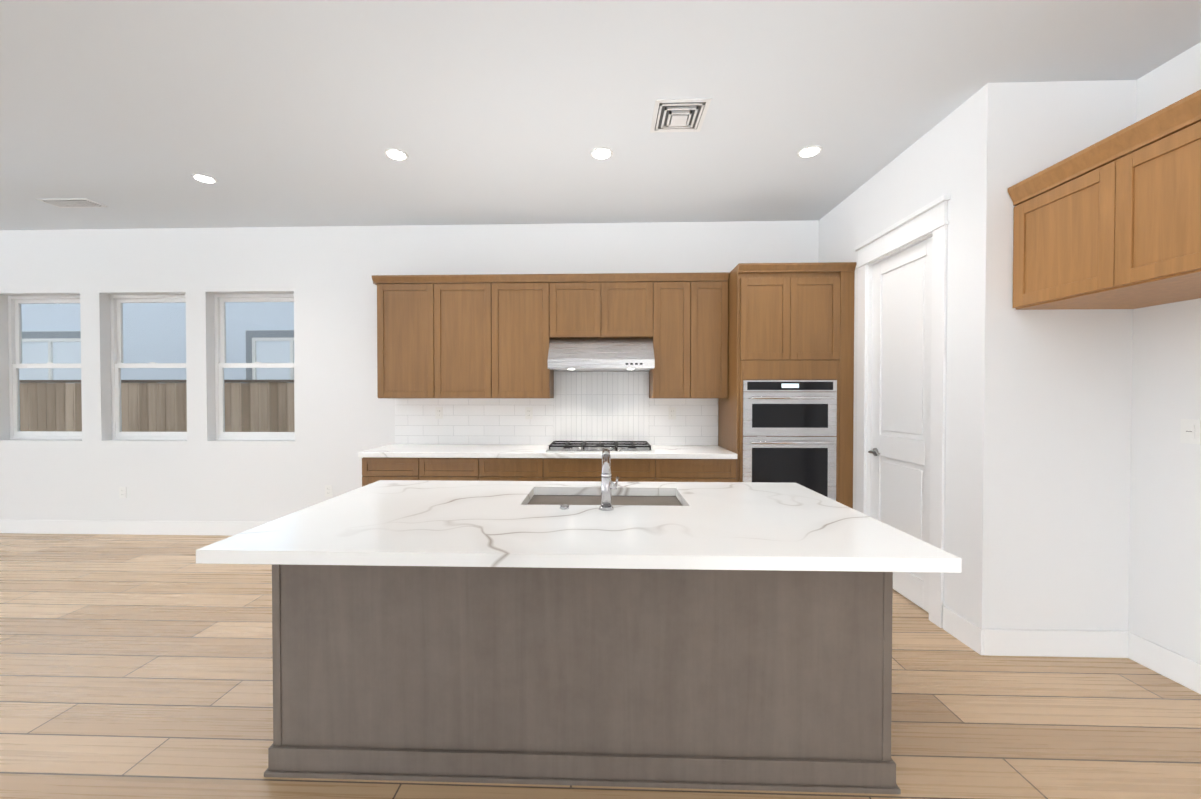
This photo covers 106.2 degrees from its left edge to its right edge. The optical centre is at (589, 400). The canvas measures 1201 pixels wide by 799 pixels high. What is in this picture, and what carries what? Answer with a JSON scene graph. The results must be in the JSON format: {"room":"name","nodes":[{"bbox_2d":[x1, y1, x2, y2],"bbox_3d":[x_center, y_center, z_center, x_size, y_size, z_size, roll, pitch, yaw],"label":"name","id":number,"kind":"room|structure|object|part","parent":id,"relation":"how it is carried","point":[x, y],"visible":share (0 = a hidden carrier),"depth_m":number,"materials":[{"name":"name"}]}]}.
{"room":"kitchen","nodes":[
{"label":"kitchen","id":0,"kind":"room"},
{"bbox_2d":[0,220,818,521],"bbox_3d":[-2.152,-0.188,4.501,11.970,3.050,0.160,0,1,2],"label":"wall","id":1,"kind":"structure","parent":0,"point":[344,414],"depth_m":4.45,"materials":[{"name":"white paint"}]},
{"bbox_2d":[8,295,81,439],"bbox_3d":[-5.539,-0.343,4.649,0.886,1.480,0.065,0,1,2],"label":"window","id":2,"kind":"structure","parent":1,"relation":"in","point":[15,325],"depth_m":4.64,"materials":[{"name":"white plastic"}]},
{"bbox_2d":[119,487,126,497],"bbox_3d":[-4.679,0.917,4.510,0.070,0.115,0.008,0,1,2],"label":"electrical outlet plate","id":3,"kind":"object","parent":1,"relation":"attached to","point":[122,492],"visible":1,"depth_m":4.51,"materials":[{"name":"white plastic"}]},
{"bbox_2d":[0,519,267,535],"bbox_3d":[-4.939,1.267,4.519,6.020,0.140,0.018,0,1,2],"label":"baseboard","id":4,"kind":"structure","parent":1,"relation":"attached to","point":[124,527],"depth_m":4.50,"materials":[{"name":"white paint"}]},
{"bbox_2d":[110,294,186,439],"bbox_3d":[-4.452,-0.342,4.615,0.881,1.480,0.065,0,1,2],"label":"window","id":5,"kind":"structure","parent":1,"relation":"in","point":[117,329],"depth_m":4.61,"materials":[{"name":"white plastic"}]},
{"bbox_2d":[214,294,294,439],"bbox_3d":[-3.358,-0.342,4.581,0.890,1.480,0.065,0,1,2],"label":"window","id":6,"kind":"structure","parent":1,"relation":"in","point":[220,307],"depth_m":4.57,"materials":[{"name":"white plastic"}]},
{"bbox_2d":[325,485,331,496],"bbox_3d":[-2.580,0.888,4.443,0.070,0.115,0.008,0,1,2],"label":"outlet","id":7,"kind":"object","parent":1,"relation":"attached to","point":[328,490],"visible":1,"depth_m":4.44,"materials":[{"name":"white plastic"}]},
{"bbox_2d":[372,275,439,397],"bbox_3d":[-1.625,-0.576,4.223,0.581,1.100,0.350,0,1,2],"label":"upper cabinet","id":8,"kind":"object","parent":1,"relation":"attached to","point":[408,306],"depth_m":4.05,"materials":[{"name":"brown wood"}]},
{"bbox_2d":[440,274,499,397],"bbox_3d":[-1.136,-0.575,4.208,0.642,1.100,0.350,0,1,2],"label":"upper cabinet","id":9,"kind":"object","parent":1,"relation":"attached to","point":[469,336],"depth_m":4.04,"materials":[{"name":"brown wood"}]},
{"bbox_2d":[500,274,553,397],"bbox_3d":[-0.647,-0.575,4.192,0.581,1.100,0.350,0,1,2],"label":"upper cabinet","id":10,"kind":"object","parent":1,"relation":"attached to","point":[525,299],"depth_m":4.02,"materials":[{"name":"brown wood"}]},
{"bbox_2d":[395,372,717,444],"bbox_3d":[-0.342,0.071,4.361,3.138,0.704,0.009,0,1,2],"label":"backsplash","id":11,"kind":"structure","parent":1,"relation":"attached to","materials":[{"name":"tile"}]},
{"bbox_2d":[435,407,442,418],"bbox_3d":[-1.471,0.119,4.387,0.070,0.115,0.008,0,1,2],"label":"outlet","id":12,"kind":"object","parent":11,"relation":"attached to","point":[438,412],"visible":1,"depth_m":4.39,"materials":[{"name":"white plastic"}]},
{"bbox_2d":[525,407,532,418],"bbox_3d":[-0.591,0.119,4.359,0.070,0.115,0.008,0,1,2],"label":"outlet","id":13,"kind":"object","parent":11,"relation":"attached to","point":[528,412],"visible":1,"depth_m":4.36,"materials":[{"name":"white plastic"}]},
{"bbox_2d":[668,407,675,418],"bbox_3d":[0.788,0.120,4.316,0.070,0.115,0.008,0,1,2],"label":"outlet","id":14,"kind":"object","parent":11,"relation":"attached to","point":[672,412],"visible":1,"depth_m":4.32,"materials":[{"name":"white plastic"}]},
{"bbox_2d":[552,273,607,338],"bbox_3d":[-0.096,-0.846,4.171,0.521,0.558,0.350,0,1,2],"label":"upper cabinet","id":15,"kind":"object","parent":1,"relation":"attached to","point":[579,301],"depth_m":4.00,"materials":[{"name":"brown wood"}]},
{"bbox_2d":[548,338,654,370],"bbox_3d":[0.101,-0.421,4.095,0.916,0.283,0.501,0,1,2],"label":"range hood","id":16,"kind":"object","parent":1,"relation":"attached to","point":[600,354],"visible":1,"depth_m":3.90,"materials":[{"name":"silver metal"}]},
{"bbox_2d":[608,273,655,339],"bbox_3d":[0.303,-0.846,4.159,0.521,0.558,0.350,0,1,2],"label":"upper cabinet","id":17,"kind":"object","parent":1,"relation":"attached to","point":[631,296],"depth_m":3.99,"materials":[{"name":"brown wood"}]},
{"bbox_2d":[649,273,699,397],"bbox_3d":[0.758,-0.575,4.148,0.390,1.100,0.350,0,1,2],"label":"upper cabinet","id":18,"kind":"object","parent":1,"relation":"attached to","point":[676,346],"depth_m":3.98,"materials":[{"name":"brown wood"}]},
{"bbox_2d":[700,272,728,397],"bbox_3d":[1.026,-0.575,4.140,0.390,1.100,0.350,0,1,2],"label":"upper cabinet","id":19,"kind":"object","parent":1,"relation":"attached to","point":[714,285],"depth_m":3.97,"materials":[{"name":"brown wood"}]},
{"bbox_2d":[0,533,1200,798],"bbox_3d":[-2.291,1.424,0.124,11.970,0.060,8.960,0,1,2],"label":"floor","id":20,"kind":"structure","parent":0,"point":[136,665],"depth_m":2.02,"materials":[{"name":"brown wood"}]},
{"bbox_2d":[358,456,425,486],"bbox_3d":[-1.644,0.907,4.107,0.551,0.871,0.620,0,1,2],"label":"base cabinet","id":21,"kind":"object","parent":20,"relation":"on","point":[374,468],"depth_m":3.80,"materials":[{"name":"brown wood"}]},
{"bbox_2d":[426,460,485,480],"bbox_3d":[-1.175,0.907,4.093,0.632,0.871,0.620,0,1,2],"label":"base cabinet","id":22,"kind":"object","parent":20,"relation":"on","point":[443,470],"depth_m":3.78,"materials":[{"name":"brown wood"}]},
{"bbox_2d":[486,460,553,480],"bbox_3d":[-0.650,0.907,4.076,0.662,0.871,0.620,0,1,2],"label":"base cabinet","id":23,"kind":"object","parent":20,"relation":"on","point":[496,470],"depth_m":3.76,"materials":[{"name":"brown wood"}]},
{"bbox_2d":[264,565,900,793],"bbox_3d":[-0.039,0.934,2.053,2.280,0.871,0.900,0,1,2],"label":"kitchen island","id":24,"kind":"object","parent":20,"relation":"on","point":[604,631],"depth_m":1.63,"materials":[{"name":"wood"}]},
{"bbox_2d":[196,481,961,572],"bbox_3d":[-0.047,0.477,1.937,2.320,0.042,1.150,0,1,2],"label":"island countertop","id":25,"kind":"structure","parent":24,"relation":"on","point":[717,527],"depth_m":1.58,"materials":[{"name":"white stone"}]},
{"bbox_2d":[528,493,679,504],"bbox_3d":[0.070,0.600,2.160,0.764,0.234,0.404,0,1,2],"label":"sink","id":26,"kind":"object","parent":25,"relation":"in","point":[541,498],"depth_m":2.27,"materials":[{"name":"silver metal"}]},
{"bbox_2d":[596,449,619,508],"bbox_3d":[0.084,0.339,1.996,0.088,0.231,0.253,0,1,2],"label":"faucet","id":27,"kind":"object","parent":25,"relation":"on","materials":[{"name":"silver metal"}]},
{"bbox_2d":[554,460,665,481],"bbox_3d":[0.084,0.908,4.053,1.052,0.871,0.620,0,1,2],"label":"base cabinet","id":28,"kind":"object","parent":20,"relation":"on","point":[564,470],"depth_m":3.74,"materials":[{"name":"brown wood"}]},
{"bbox_2d":[358,444,736,459],"bbox_3d":[-0.362,0.449,4.051,3.158,0.042,0.640,0,1,2],"label":"countertop","id":29,"kind":"structure","parent":28,"relation":"on","point":[403,451],"depth_m":3.78,"materials":[{"name":"white stone"}]},
{"bbox_2d":[545,441,653,451],"bbox_3d":[0.089,0.405,4.053,0.920,0.045,0.500,0,1,2],"label":"cooktop","id":30,"kind":"object","parent":29,"relation":"in","point":[613,446],"visible":1,"depth_m":3.91,"materials":[{"name":"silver metal"}]},
{"bbox_2d":[666,460,735,481],"bbox_3d":[0.852,0.908,4.029,0.729,0.871,0.620,0,1,2],"label":"base cabinet","id":31,"kind":"object","parent":20,"relation":"on","point":[676,470],"depth_m":3.71,"materials":[{"name":"brown wood"}]},
{"bbox_2d":[718,262,855,508],"bbox_3d":[1.687,0.111,3.960,0.936,2.466,0.685,0,1,2],"label":"tall cabinet","id":32,"kind":"object","parent":20,"relation":"on","point":[785,410],"visible":0.77,"depth_m":3.68,"materials":[{"name":"brown wood"}]},
{"bbox_2d":[0,0,1200,229],"bbox_3d":[-2.291,-1.705,0.083,11.970,0.100,8.960,0,1,2],"label":"ceiling","id":33,"kind":"structure","parent":0,"point":[132,114],"depth_m":2.50,"materials":[{"name":"white paint"}]},
{"bbox_2d":[36,198,106,207],"bbox_3d":[-4.448,-1.699,3.873,0.430,0.011,0.170,0,1,2],"label":"ceiling vent","id":34,"kind":"object","parent":33,"relation":"in","point":[74,203],"visible":1,"depth_m":3.86,"materials":[{"name":"white metal"}]},
{"bbox_2d":[191,173,217,183],"bbox_3d":[-2.941,-1.694,3.436,0.156,0.008,0.156,0,1,2],"label":"recessed light","id":35,"kind":"object","parent":33,"relation":"in","point":[204,178],"visible":1,"depth_m":3.42,"materials":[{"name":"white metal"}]},
{"bbox_2d":[384,148,408,160],"bbox_3d":[-1.331,-1.690,3.095,0.156,0.008,0.156,0,1,2],"label":"recessed light","id":36,"kind":"object","parent":33,"relation":"in","point":[396,154],"visible":1,"depth_m":3.08,"materials":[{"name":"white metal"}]},
{"bbox_2d":[590,147,612,159],"bbox_3d":[0.080,-1.690,3.081,0.156,0.008,0.156,0,1,2],"label":"recessed light","id":37,"kind":"object","parent":33,"relation":"in","point":[601,153],"visible":1,"depth_m":3.07,"materials":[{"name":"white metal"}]},
{"bbox_2d":[650,98,711,132],"bbox_3d":[0.527,-1.673,2.667,0.310,0.030,0.310,0,1,2],"label":"ceiling vent","id":38,"kind":"object","parent":33,"relation":"in","point":[680,115],"visible":1,"depth_m":2.63,"materials":[{"name":"white metal"}]},
{"bbox_2d":[797,145,821,157],"bbox_3d":[1.490,-1.689,3.056,0.156,0.008,0.156,0,1,2],"label":"recessed light","id":39,"kind":"object","parent":33,"relation":"in","point":[809,151],"visible":1,"depth_m":3.04,"materials":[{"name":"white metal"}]},
{"bbox_2d":[819,98,969,617],"bbox_3d":[2.200,-0.173,3.404,0.120,3.050,1.760,0,1,2],"label":"wall","id":40,"kind":"structure","parent":0,"point":[931,165],"depth_m":2.67,"materials":[{"name":"white paint"}]},
{"bbox_2d":[854,194,949,627],"bbox_3d":[2.173,0.068,3.133,0.159,2.575,0.950,0,1,2],"label":"door frame","id":41,"kind":"structure","parent":40,"relation":"in","point":[927,221],"depth_m":2.78,"materials":[{"name":"white paint"}]},
{"bbox_3d":[2.140,0.387,3.374,0.053,0.062,0.146,0,1,2],"label":"handle","id":42,"kind":"part","parent":41,"relation":"part of","materials":[{"name":"grey metal"}]},
{"bbox_2d":[871,237,931,612],"bbox_3d":[2.177,0.152,3.134,0.035,2.381,0.686,0,1,2],"label":"pantry door","id":43,"kind":"structure","parent":41,"relation":"attached to","point":[901,374],"depth_m":3.11,"materials":[{"name":"white paint"}]},
{"bbox_2d":[964,80,1136,630],"bbox_3d":[2.940,-0.161,2.440,1.660,3.050,0.120,0,1,2],"label":"wall","id":44,"kind":"structure","parent":0,"point":[1048,460],"depth_m":2.40,"materials":[{"name":"white paint"}]},
{"bbox_2d":[972,623,1127,657],"bbox_3d":[2.471,1.295,2.405,0.754,0.140,0.018,0,1,2],"label":"baseboard","id":45,"kind":"structure","parent":44,"relation":"attached to","point":[990,642],"depth_m":2.40,"materials":[{"name":"white paint"}]},
{"bbox_2d":[1128,42,1200,663],"bbox_3d":[2.840,-0.115,-1.078,0.160,3.050,6.920,0,1,2],"label":"wall","id":46,"kind":"structure","parent":0,"point":[1164,610],"depth_m":2.24,"materials":[{"name":"white paint"}]},
{"bbox_2d":[1008,89,1200,309],"bbox_3d":[2.525,-0.800,1.889,0.653,0.642,0.988,0,1,2],"label":"upper cabinet","id":47,"kind":"object","parent":46,"relation":"attached to","point":[1113,221],"visible":1,"depth_m":1.93,"materials":[{"name":"brown wood"}]},
{"bbox_2d":[1128,631,1200,693],"bbox_3d":[2.754,1.339,-0.962,0.018,0.140,6.729,0,1,2],"label":"baseboard","id":48,"kind":"structure","parent":46,"relation":"attached to","point":[1174,666],"depth_m":2.23,"materials":[{"name":"white paint"}]},
{"bbox_2d":[1180,419,1200,443],"bbox_3d":[2.854,0.145,2.143,0.010,0.115,0.070,0,1,2],"label":"light switch","id":49,"kind":"object","parent":46,"relation":"attached to","point":[1190,431],"visible":1,"depth_m":2.14,"materials":[{"name":"white plastic"}]},
{"label":"outside","id":50,"kind":"structure","parent":0,"visible":0},
{"bbox_3d":[-6.824,1.523,9.454,30.000,0.100,9.400,0,1,2],"label":"ground","id":51,"kind":"structure","parent":50,"visible":0},
{"bbox_2d":[19,302,293,379],"bbox_3d":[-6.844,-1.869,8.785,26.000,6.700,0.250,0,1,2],"label":"house","id":52,"kind":"structure","parent":51,"relation":"on","point":[260,350],"depth_m":8.77,"materials":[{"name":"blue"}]},
{"bbox_2d":[19,380,294,431],"bbox_3d":[-6.865,0.599,6.661,16.094,1.820,0.100,0,1,2],"label":"fence","id":53,"kind":"object","parent":51,"relation":"on","point":[244,402],"depth_m":6.62,"materials":[{"name":"brown wood"}]}
]}

